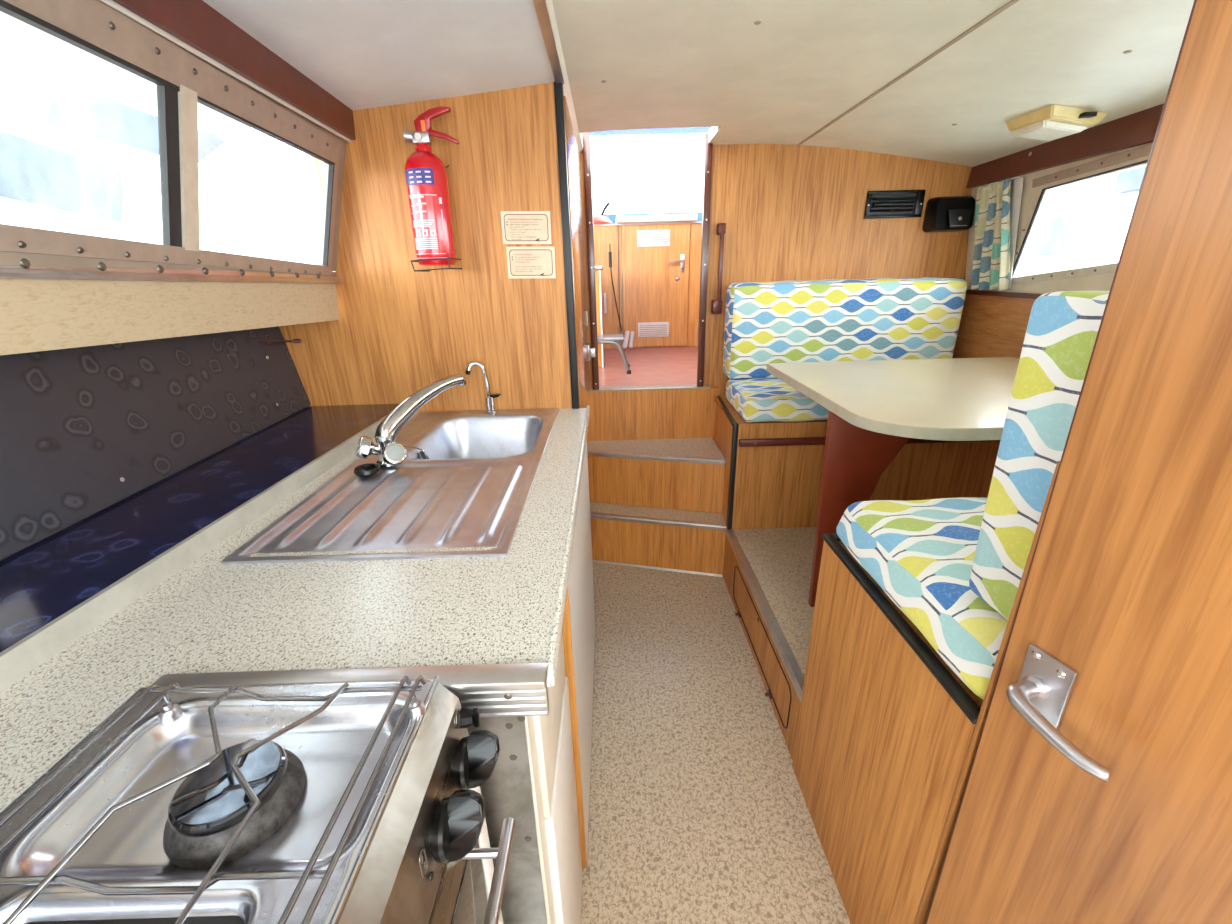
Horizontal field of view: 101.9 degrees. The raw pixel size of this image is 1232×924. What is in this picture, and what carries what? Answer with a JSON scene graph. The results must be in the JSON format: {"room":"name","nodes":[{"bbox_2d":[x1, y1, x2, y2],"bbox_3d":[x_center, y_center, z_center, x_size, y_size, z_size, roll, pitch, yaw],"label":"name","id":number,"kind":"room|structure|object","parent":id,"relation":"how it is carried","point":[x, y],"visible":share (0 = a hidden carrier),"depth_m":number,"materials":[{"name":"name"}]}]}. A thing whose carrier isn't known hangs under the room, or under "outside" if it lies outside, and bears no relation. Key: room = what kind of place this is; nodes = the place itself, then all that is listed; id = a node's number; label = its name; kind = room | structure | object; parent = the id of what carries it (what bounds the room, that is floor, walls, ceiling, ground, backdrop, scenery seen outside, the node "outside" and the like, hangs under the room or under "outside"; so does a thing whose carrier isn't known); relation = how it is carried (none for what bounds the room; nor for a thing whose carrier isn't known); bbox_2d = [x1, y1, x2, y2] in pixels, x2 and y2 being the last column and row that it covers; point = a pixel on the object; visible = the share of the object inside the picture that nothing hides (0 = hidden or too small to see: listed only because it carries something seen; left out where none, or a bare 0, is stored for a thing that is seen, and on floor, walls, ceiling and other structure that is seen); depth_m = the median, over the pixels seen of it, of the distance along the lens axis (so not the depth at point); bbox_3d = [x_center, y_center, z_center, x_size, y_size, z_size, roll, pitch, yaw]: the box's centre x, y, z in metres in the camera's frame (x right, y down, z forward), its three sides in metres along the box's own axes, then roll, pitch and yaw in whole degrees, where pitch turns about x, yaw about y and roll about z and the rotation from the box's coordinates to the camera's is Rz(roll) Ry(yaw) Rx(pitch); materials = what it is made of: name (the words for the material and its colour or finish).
{"room":"ship interior","nodes":[
{"label":"ship interior","id":0,"kind":"room"},
{"bbox_2d":[0,140,344,275],"bbox_3d":[-0.679,-0.218,0.197,0.138,0.360,2.550,-3,21,-4],"label":"wall","id":1,"kind":"structure","parent":0,"point":[6,258],"depth_m":0.81,"materials":[{"name":"beige paint"}]},
{"bbox_2d":[0,278,339,354],"bbox_3d":[-0.712,-0.049,0.252,0.030,0.171,2.534,-3,21,-4],"label":"board","id":2,"kind":"object","parent":1,"relation":"attached to","point":[36,315],"visible":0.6,"depth_m":0.79,"materials":[{"name":"beige wood"}]},
{"bbox_2d":[0,0,341,283],"bbox_3d":[-0.661,-0.238,0.186,0.133,0.370,2.550,-3,21,-4],"label":"window","id":3,"kind":"structure","parent":1,"relation":"in","point":[182,80],"depth_m":0.79,"materials":[{"name":"metal"}]},
{"bbox_2d":[120,12,345,146],"bbox_3d":[-0.608,-0.445,0.111,0.072,0.139,2.550,-3,21,-4],"label":"wall","id":4,"kind":"structure","parent":0,"point":[296,114],"depth_m":1.02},
{"bbox_2d":[100,0,351,142],"bbox_3d":[-0.609,-0.394,0.129,0.008,0.008,2.544,-3,21,-3],"label":"trim","id":5,"kind":"structure","parent":4,"relation":"attached to","point":[110,3],"depth_m":0.80,"materials":[{"name":"white paint"}]},
{"bbox_2d":[112,0,355,139],"bbox_3d":[-0.603,-0.431,0.116,0.026,0.072,2.545,-3,21,-3],"label":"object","id":6,"kind":"structure","parent":4,"relation":"attached to","point":[195,23],"depth_m":0.87,"materials":[{"name":"brown wood"}]},
{"bbox_2d":[304,153,320,222],"bbox_3d":[-1.279,-0.948,2.979,0.028,1.985,1.440,-2,21,0],"label":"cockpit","id":7,"kind":"object","parent":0,"point":[310,161],"depth_m":2.12},
{"bbox_2d":[315,158,322,189],"bbox_3d":[-1.255,-1.227,2.868,0.030,1.385,1.390,-2,21,0],"label":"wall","id":8,"kind":"structure","parent":0,"point":[319,163],"depth_m":2.12,"materials":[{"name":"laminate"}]},
{"bbox_2d":[279,82,571,412],"bbox_3d":[-0.650,-0.140,1.595,1.025,1.759,0.020,-2,21,0],"label":"wall","id":9,"kind":"structure","parent":0,"point":[400,330],"depth_m":1.44,"materials":[{"name":"brown wood"}]},
{"bbox_2d":[404,106,461,271],"bbox_3d":[-0.467,-0.699,1.304,0.149,0.376,0.128,-2,21,0],"label":"fire extinguisher","id":10,"kind":"object","parent":9,"relation":"attached to","point":[426,177],"visible":1,"depth_m":1.27,"materials":[{"name":"red paint"}]},
{"bbox_2d":[501,211,551,243],"bbox_3d":[-0.250,-0.652,1.393,0.138,0.086,0.003,-2,21,0],"label":"card","id":11,"kind":"object","parent":9,"relation":"attached to","point":[518,227],"visible":1,"depth_m":1.39,"materials":[{"name":"beige paper"}]},
{"bbox_2d":[506,247,555,278],"bbox_3d":[-0.242,-0.568,1.425,0.138,0.087,0.003,-2,21,0],"label":"card","id":12,"kind":"object","parent":9,"relation":"attached to","point":[522,262],"visible":1,"depth_m":1.42,"materials":[{"name":"beige paper"}]},
{"bbox_2d":[533,0,564,83],"bbox_3d":[-0.124,-0.520,0.092,0.022,0.008,2.545,-2,21,0],"label":"trim","id":13,"kind":"structure","parent":9,"relation":"attached to","point":[541,8],"depth_m":1.03,"materials":[{"name":"wood"}]},
{"bbox_2d":[554,81,579,408],"bbox_3d":[-0.138,-0.565,1.441,0.022,0.877,0.033,-2,21,0],"label":"trim","id":14,"kind":"structure","parent":9,"relation":"attached to","point":[558,87],"depth_m":1.40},
{"bbox_2d":[0,0,1193,166],"bbox_3d":[0.353,-0.675,0.530,2.850,0.188,3.460,-2,21,0],"label":"ceiling","id":15,"kind":"structure","parent":0,"point":[782,79],"depth_m":1.15,"materials":[{"name":"beige plastic"}]},
{"bbox_2d":[797,0,1018,144],"bbox_3d":[0.784,-0.715,0.487,0.012,0.006,3.395,-2,21,0],"label":"trim","id":16,"kind":"structure","parent":15,"relation":"attached to","point":[1011,2],"depth_m":1.24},
{"bbox_2d":[1006,104,1106,140],"bbox_3d":[1.334,-1.029,1.522,0.167,0.064,0.200,-2,21,0],"label":"ceiling lamp","id":17,"kind":"object","parent":15,"relation":"attached to","point":[1052,122],"visible":1,"depth_m":1.49,"materials":[{"name":"plastic"}]},
{"bbox_2d":[1078,112,1096,117],"bbox_3d":[1.357,-0.999,1.440,0.035,0.011,0.024,-2,21,0],"label":"switch","id":18,"kind":"object","parent":17,"relation":"attached to","point":[1080,114],"depth_m":1.43,"materials":[{"name":"black plastic"}]},
{"bbox_2d":[593,223,701,348],"bbox_3d":[0.100,-1.011,4.057,2.700,1.600,0.700,-2,21,0],"label":"wall","id":19,"kind":"structure","parent":0,"point":[604,236],"depth_m":3.57,"materials":[{"name":"laminate"}]},
{"bbox_2d":[593,214,611,223],"bbox_3d":[-0.156,-1.692,3.495,0.260,0.070,0.260,-2,21,0],"label":"cover","id":20,"kind":"object","parent":19,"relation":"on","point":[597,219],"visible":0.41,"depth_m":3.41,"materials":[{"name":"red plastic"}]},
{"bbox_2d":[601,202,609,215],"bbox_3d":[-0.079,-1.764,3.501,0.076,0.101,0.020,-2,21,0],"label":"lever","id":21,"kind":"object","parent":20,"relation":"on","point":[608,203],"visible":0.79,"depth_m":3.49,"materials":[{"name":"black plastic"}]},
{"bbox_2d":[604,293,606,312],"bbox_3d":[-0.078,-1.150,3.619,0.017,0.140,0.015,-2,21,0],"label":"handle","id":22,"kind":"object","parent":19,"relation":"attached to","point":[605,307],"visible":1,"depth_m":3.62,"materials":[{"name":"white paint"}]},
{"bbox_2d":[608,244,621,330],"bbox_3d":[-0.005,-1.223,3.528,0.084,0.582,0.031,1,21,6],"label":"cord","id":23,"kind":"object","parent":19,"relation":"hanging from","point":[610,252],"visible":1,"depth_m":3.48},
{"bbox_2d":[618,239,620,342],"bbox_3d":[0.023,-1.244,3.585,0.004,0.825,0.015,-2,21,0],"label":"trim","id":24,"kind":"structure","parent":19,"relation":"attached to","point":[618,239],"depth_m":3.56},
{"bbox_2d":[593,222,701,225],"bbox_3d":[0.086,-1.641,3.454,2.700,0.010,0.060,-2,21,0],"label":"trim","id":25,"kind":"structure","parent":19,"relation":"on","point":[662,222],"depth_m":3.43,"materials":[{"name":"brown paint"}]},
{"bbox_2d":[599,212,701,223],"bbox_3d":[0.077,-1.874,3.911,2.900,0.122,0.040,-2,21,0],"label":"windscreen coaming","id":26,"kind":"object","parent":19,"relation":"on","point":[612,217],"visible":0.04,"depth_m":3.88,"materials":[{"name":"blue plastic"}]},
{"bbox_2d":[621,223,689,346],"bbox_3d":[0.284,-1.242,3.566,0.472,0.827,0.081,-2,21,0],"label":"door","id":27,"kind":"structure","parent":19,"relation":"in","point":[655,257],"depth_m":3.57,"materials":[{"name":"laminate"}]},
{"bbox_2d":[638,322,668,337],"bbox_3d":[0.275,-0.974,3.681,0.228,0.106,0.008,-2,21,0],"label":"vent","id":28,"kind":"object","parent":27,"relation":"attached to","point":[645,329],"depth_m":3.68,"materials":[{"name":"white paint"}]},
{"bbox_2d":[637,230,669,246],"bbox_3d":[0.260,-1.548,3.462,0.228,0.104,0.008,-2,21,0],"label":"sign","id":29,"kind":"object","parent":27,"relation":"attached to","point":[645,238],"depth_m":3.46,"materials":[{"name":"white paper"}]},
{"bbox_2d":[615,214,697,223],"bbox_3d":[0.271,-1.711,3.554,0.545,0.042,0.450,-2,21,0],"label":"lid","id":30,"kind":"object","parent":19,"relation":"on","point":[668,217],"visible":0.71,"depth_m":3.34,"materials":[{"name":"white"}]},
{"bbox_2d":[599,346,697,386],"bbox_3d":[0.117,-0.598,3.110,2.700,0.030,1.365,-2,21,0],"label":"floor","id":31,"kind":"structure","parent":0,"point":[648,365],"depth_m":2.97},
{"bbox_2d":[595,266,603,367],"bbox_3d":[-0.363,-0.914,3.135,0.580,0.567,0.510,-2,21,0],"label":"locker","id":32,"kind":"object","parent":31,"relation":"on","point":[598,277],"visible":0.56,"depth_m":2.89,"materials":[{"name":"white"}]},
{"bbox_2d":[597,334,630,373],"bbox_3d":[-0.088,-0.615,2.851,0.338,0.197,0.216,-2,21,0],"label":"step stool","id":33,"kind":"object","parent":31,"relation":"on","point":[614,339],"visible":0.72,"depth_m":2.76,"materials":[{"name":"grey metal"}]},
{"bbox_2d":[622,331,633,349],"bbox_3d":[0.088,-0.879,3.602,0.075,0.129,0.119,4,22,15],"label":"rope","id":34,"kind":"object","parent":31,"relation":"on","point":[627,333],"visible":0.96,"depth_m":3.59,"materials":[{"name":"fabric"}]},
{"bbox_2d":[582,127,710,135],"bbox_3d":[0.100,-1.251,2.789,2.800,1.420,1.700,-2,21,0],"label":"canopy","id":35,"kind":"object","parent":31,"relation":"on","point":[688,130],"visible":0.02,"depth_m":3.27,"materials":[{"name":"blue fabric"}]},
{"bbox_2d":[580,562,850,923],"bbox_3d":[0.213,1.033,0.984,0.620,0.040,3.100,-2,21,0],"label":"floor","id":36,"kind":"structure","parent":0,"point":[699,813],"depth_m":1.37,"materials":[{"name":"carpet"}]},
{"bbox_2d":[452,439,595,923],"bbox_3d":[-0.348,0.376,1.473,0.540,0.868,1.624,-2,21,0],"label":"base cabinet","id":37,"kind":"object","parent":36,"relation":"on","point":[558,742],"visible":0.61,"depth_m":0.92,"materials":[{"name":"white paint"}]},
{"bbox_2d":[0,405,589,811],"bbox_3d":[-0.381,0.297,0.414,0.629,0.096,2.575,-2,21,0],"label":"countertop","id":38,"kind":"structure","parent":37,"relation":"on","point":[490,628],"depth_m":0.62,"materials":[{"name":"laminate"}]},
{"bbox_2d":[0,675,514,923],"bbox_3d":[-0.289,0.587,0.371,0.374,0.652,0.525,-2,21,0],"label":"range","id":39,"kind":"object","parent":38,"relation":"in","point":[335,802],"visible":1,"depth_m":0.40,"materials":[{"name":"silver metal"}]},
{"bbox_2d":[159,701,182,723],"bbox_3d":[-0.419,0.234,0.469,0.016,0.016,0.016,-2,21,0],"label":"socket","id":40,"kind":"object","parent":39,"relation":"attached to","point":[171,712],"depth_m":0.47,"materials":[{"name":"silver metal"}]},
{"bbox_2d":[407,697,425,719],"bbox_3d":[-0.187,0.229,0.467,0.016,0.016,0.016,-2,21,0],"label":"socket","id":41,"kind":"object","parent":39,"relation":"attached to","point":[416,710],"depth_m":0.46,"materials":[{"name":"silver metal"}]},
{"bbox_2d":[221,408,558,563],"bbox_3d":[-0.387,0.049,1.185,0.432,0.141,0.868,-2,21,0],"label":"sink","id":42,"kind":"object","parent":38,"relation":"in","point":[465,478],"visible":0.93,"depth_m":0.97,"materials":[{"name":"silver metal"}]},
{"bbox_2d":[354,463,379,475],"bbox_3d":[-0.544,0.015,1.090,0.052,0.017,0.052,-2,21,0],"label":"plug","id":43,"kind":"object","parent":42,"relation":"on","point":[368,469],"visible":1,"depth_m":1.08,"materials":[{"name":"black plastic"}]},
{"bbox_2d":[355,374,466,466],"bbox_3d":[-0.454,-0.100,1.184,0.118,0.163,0.317,15,26,36],"label":"mixer tap","id":44,"kind":"object","parent":38,"relation":"on","point":[391,453],"visible":1,"depth_m":1.13,"materials":[{"name":"silver metal"}]},
{"bbox_2d":[355,436,406,466],"bbox_3d":[-0.525,-0.027,1.122,0.122,0.073,0.093,-2,21,0],"label":"tap","id":45,"kind":"object","parent":44,"relation":"on","point":[391,453],"depth_m":1.10,"materials":[{"name":"silver metal"}]},
{"bbox_2d":[466,361,501,412],"bbox_3d":[-0.401,-0.229,1.522,0.099,0.159,0.032,-5,21,-9],"label":"water tap","id":46,"kind":"object","parent":38,"relation":"on","point":[490,403],"visible":1,"depth_m":1.52,"materials":[{"name":"silver metal"}]},
{"bbox_2d":[485,396,496,412],"bbox_3d":[-0.388,-0.179,1.543,0.032,0.050,0.032,-2,21,0],"label":"tap","id":47,"kind":"object","parent":46,"relation":"on","point":[490,403],"depth_m":1.53,"materials":[{"name":"silver metal"}]},
{"bbox_2d":[467,716,546,923],"bbox_3d":[-0.173,0.583,0.681,0.154,0.634,0.003,-2,21,0],"label":"plate","id":48,"kind":"object","parent":37,"relation":"attached to","point":[508,791],"visible":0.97,"depth_m":0.63,"materials":[{"name":"metal"}]},
{"bbox_2d":[590,502,726,575],"bbox_3d":[0.182,0.324,2.433,0.623,0.256,0.486,-2,21,0],"label":"step","id":49,"kind":"structure","parent":36,"relation":"on","point":[687,540],"depth_m":2.29,"materials":[{"name":"brown wood"}]},
{"bbox_2d":[587,438,724,512],"bbox_3d":[0.175,0.061,2.400,0.623,0.261,0.362,-2,21,0],"label":"step","id":50,"kind":"structure","parent":49,"relation":"on","point":[682,473],"depth_m":2.32,"materials":[{"name":"brown wood"}]},
{"bbox_2d":[587,384,717,440],"bbox_3d":[0.175,-0.245,2.482,0.640,0.258,0.072,-2,21,0],"label":"step","id":51,"kind":"structure","parent":50,"relation":"on","point":[687,410],"depth_m":2.45,"materials":[{"name":"brown wood"}]},
{"bbox_2d":[592,560,721,576],"bbox_3d":[0.180,0.495,2.333,0.621,0.008,0.008,4,21,14],"label":"baseboard","id":52,"kind":"structure","parent":49,"relation":"attached to","point":[597,561],"depth_m":2.33,"materials":[{"name":"metal"}]},
{"bbox_2d":[723,527,815,760],"bbox_3d":[1.018,0.549,1.790,1.096,0.253,0.935,-2,21,0],"label":"plinth","id":53,"kind":"object","parent":36,"relation":"on","point":[767,571],"visible":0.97,"depth_m":1.74,"materials":[{"name":"brown wood"}]},
{"bbox_2d":[714,395,1000,529],"bbox_3d":[1.030,0.087,2.338,1.120,0.726,0.513,-2,21,0],"label":"box","id":54,"kind":"object","parent":36,"relation":"on","point":[773,472],"visible":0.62,"depth_m":2.08,"materials":[{"name":"brown wood"}]},
{"bbox_2d":[726,378,828,421],"bbox_3d":[1.044,-0.286,2.152,1.086,0.115,0.417,-2,21,0],"label":"seat cushion","id":55,"kind":"object","parent":54,"relation":"on","point":[755,400],"visible":0.28,"depth_m":1.97,"materials":[{"name":"fabric"}]},
{"bbox_2d":[723,277,966,378],"bbox_3d":[1.011,-0.602,2.264,1.028,0.426,0.152,-2,21,0],"label":"cushion","id":56,"kind":"object","parent":55,"relation":"on","point":[829,320],"visible":0.8,"depth_m":2.18,"materials":[{"name":"fabric"}]},
{"bbox_2d":[792,533,982,923],"bbox_3d":[1.009,0.580,1.035,1.054,0.732,0.507,-2,21,0],"label":"box","id":57,"kind":"object","parent":36,"relation":"on","point":[885,729],"visible":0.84,"depth_m":0.94,"materials":[{"name":"brown wood"}]},
{"bbox_2d":[836,497,1007,699],"bbox_3d":[0.994,0.195,0.883,1.030,0.112,0.498,-2,21,0],"label":"seat cushion","id":58,"kind":"object","parent":57,"relation":"on","point":[921,553],"visible":0.38,"depth_m":0.86,"materials":[{"name":"fabric"}]},
{"bbox_2d":[969,291,1109,619],"bbox_3d":[1.012,0.000,0.640,0.980,0.443,0.151,-2,21,0],"label":"cushion","id":59,"kind":"object","parent":58,"relation":"on","point":[1063,326],"visible":0.34,"depth_m":0.63,"materials":[{"name":"fabric"}]},
{"bbox_2d":[767,357,1018,606],"bbox_3d":[1.085,0.085,1.668,0.958,0.699,0.885,-2,21,0],"label":"table","id":60,"kind":"object","parent":36,"relation":"on","point":[874,407],"visible":0.7,"depth_m":1.47,"materials":[{"name":"beige laminate"}]},
{"bbox_2d":[579,144,971,439],"bbox_3d":[0.683,-0.498,2.408,2.020,1.786,0.035,-2,21,0],"label":"wall","id":61,"kind":"structure","parent":0,"point":[789,212],"depth_m":2.19,"materials":[{"name":"brown wood"}]},
{"bbox_2d":[583,132,598,389],"bbox_3d":[-0.109,-0.858,2.227,0.030,1.095,0.025,-2,21,0],"label":"trim","id":62,"kind":"structure","parent":61,"relation":"attached to","point":[586,136],"depth_m":2.19,"materials":[{"name":"brown paint"}]},
{"bbox_2d":[697,133,712,386],"bbox_3d":[0.394,-0.853,2.237,0.030,1.055,0.027,-2,21,0],"label":"trim","id":63,"kind":"structure","parent":61,"relation":"attached to","point":[708,149],"depth_m":2.21,"materials":[{"name":"brown paint"}]},
{"bbox_2d":[711,223,725,313],"bbox_3d":[0.454,-0.855,2.223,0.044,0.375,0.050,-2,21,0],"label":"grab rail","id":64,"kind":"object","parent":61,"relation":"attached to","point":[716,305],"visible":1,"depth_m":2.21,"materials":[{"name":"brown wood"}]},
{"bbox_2d":[864,189,925,218],"bbox_3d":[1.202,-1.111,2.154,0.246,0.107,0.021,-2,21,0],"label":"air vent","id":65,"kind":"object","parent":61,"relation":"in","point":[886,203],"visible":1,"depth_m":2.15,"materials":[{"name":"black plastic"}]},
{"bbox_2d":[923,196,974,232],"bbox_3d":[1.432,-1.059,2.133,0.172,0.136,0.100,-2,21,0],"label":"loudspeaker","id":66,"kind":"object","parent":61,"relation":"attached to","point":[950,213],"visible":1,"depth_m":2.11,"materials":[{"name":"black plastic"}]},
{"bbox_2d":[948,209,971,227],"bbox_3d":[1.446,-1.024,2.103,0.101,0.070,0.020,-2,21,0],"label":"grille","id":67,"kind":"object","parent":66,"relation":"attached to","point":[957,218],"depth_m":2.10,"materials":[{"name":"black plastic"}]},
{"bbox_2d":[914,461,1061,923],"bbox_3d":[1.022,0.499,0.730,1.076,1.100,0.005,-2,21,0],"label":"wall","id":68,"kind":"structure","parent":0,"point":[924,908],"depth_m":0.69,"materials":[{"name":"brown wood"}]},
{"bbox_2d":[926,0,1231,923],"bbox_3d":[0.546,0.310,0.331,0.081,1.720,0.631,-7,22,-14],"label":"door","id":69,"kind":"structure","parent":68,"relation":"in","point":[1098,790],"depth_m":0.48,"materials":[{"name":"brown wood"}]},
{"bbox_2d":[952,272,1114,358],"bbox_3d":[1.559,0.149,1.258,0.078,1.353,2.610,0,21,3],"label":"wall","id":70,"kind":"structure","parent":0,"point":[990,326],"depth_m":2.05,"materials":[{"name":"brown wood"}]},
{"bbox_2d":[965,142,1152,291],"bbox_3d":[1.501,-0.582,0.980,0.117,0.580,2.613,0,21,3],"label":"wall","id":71,"kind":"structure","parent":0,"point":[1028,192],"depth_m":1.85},
{"bbox_2d":[970,176,1023,290],"bbox_3d":[1.521,-0.911,2.032,0.094,0.403,0.280,-2,21,0],"label":"curtain","id":72,"kind":"object","parent":71,"relation":"hanging from","point":[996,225],"visible":1,"depth_m":1.99,"materials":[{"name":"multicoloured fabric"}]},
{"bbox_2d":[966,290,1041,298],"bbox_3d":[1.539,-0.319,1.080,0.034,0.018,2.608,0,21,3],"label":"trim","id":73,"kind":"structure","parent":71,"relation":"attached to","point":[974,292],"depth_m":2.02,"materials":[{"name":"brown wood"}]},
{"bbox_2d":[966,104,1163,187],"bbox_3d":[1.448,-0.754,0.914,0.025,0.090,2.607,0,21,3],"label":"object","id":74,"kind":"structure","parent":71,"relation":"attached to","point":[1138,128],"depth_m":1.60,"materials":[{"name":"brown wood"}]},
{"bbox_2d":[1011,143,1152,283],"bbox_3d":[1.498,-0.609,1.133,0.080,0.438,1.754,0,21,4],"label":"window","id":75,"kind":"structure","parent":71,"relation":"in","point":[1138,155],"depth_m":1.68,"materials":[{"name":"metal"}]},
{"bbox_3d":[-0.160,-0.308,2.002,0.030,1.760,0.834,-2,21,0],"label":"wall","id":76,"kind":"structure","parent":0,"visible":0},
{"bbox_2d":[564,96,595,407],"bbox_3d":[-0.123,-0.655,1.843,0.058,0.960,0.745,-2,21,0],"label":"door","id":77,"kind":"structure","parent":76,"relation":"in","point":[584,352],"depth_m":1.69,"materials":[{"name":"white paint"}]},
{"bbox_3d":[0.325,0.726,-0.805,2.800,1.800,0.030,-2,21,0],"label":"wall","id":78,"kind":"structure","parent":0,"visible":0},
{"bbox_2d":[0,404,398,651],"bbox_3d":[-0.790,0.279,0.382,0.320,0.015,2.540,-2,21,0],"label":"ledge","id":79,"kind":"object","parent":78,"relation":"attached to","point":[47,578],"visible":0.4,"depth_m":0.84,"materials":[{"name":"blue laminate"}]},
{"label":"outside","id":80,"kind":"structure","parent":0,"visible":0},
{"bbox_3d":[-0.105,-1.823,10.004,80.000,0.100,100.000,-2,21,0],"label":"ground","id":81,"kind":"structure","parent":80,"visible":0},
{"bbox_2d":[0,100,317,264],"bbox_3d":[-5.481,-1.825,5.103,2.000,3.645,8.585,-2,21,0],"label":"moored boat","id":82,"kind":"object","parent":81,"relation":"on","point":[92,168],"visible":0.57,"depth_m":4.93,"materials":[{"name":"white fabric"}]},
{"bbox_2d":[38,100,224,162],"bbox_3d":[-5.404,-3.655,5.689,1.300,0.645,0.983,-2,21,0],"label":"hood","id":83,"kind":"object","parent":82,"relation":"attached to","point":[109,120],"depth_m":5.26,"materials":[{"name":"white"}]},
{"bbox_2d":[1016,166,1145,276],"bbox_3d":[5.136,-1.451,4.665,2.000,2.750,7.986,-2,21,0],"label":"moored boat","id":84,"kind":"object","parent":81,"relation":"on","point":[1089,232],"visible":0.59,"depth_m":4.70,"materials":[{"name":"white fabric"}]},
{"bbox_2d":[1114,166,1145,193],"bbox_3d":[5.063,-2.430,3.951,1.300,0.410,0.960,-2,21,0],"label":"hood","id":85,"kind":"object","parent":84,"relation":"attached to","point":[1127,182],"depth_m":4.30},
{"bbox_3d":[-1.123,0.543,0.477,0.230,1.300,2.540,-2,21,0],"label":"wall","id":86,"kind":"structure","parent":0,"visible":0},
{"bbox_2d":[0,326,310,559],"bbox_3d":[-0.892,0.099,0.312,0.065,0.365,2.549,-3,21,-4],"label":"backsplash","id":87,"kind":"structure","parent":86,"relation":"attached to","point":[83,430],"depth_m":0.93,"materials":[{"name":"black plastic"}]},
{"bbox_2d":[259,339,300,342],"bbox_3d":[-0.959,-0.343,1.427,0.022,0.018,0.111,12,25,31],"label":"loose cable","id":88,"kind":"object","parent":87,"relation":"attached to","point":[294,340],"visible":1,"depth_m":1.44,"materials":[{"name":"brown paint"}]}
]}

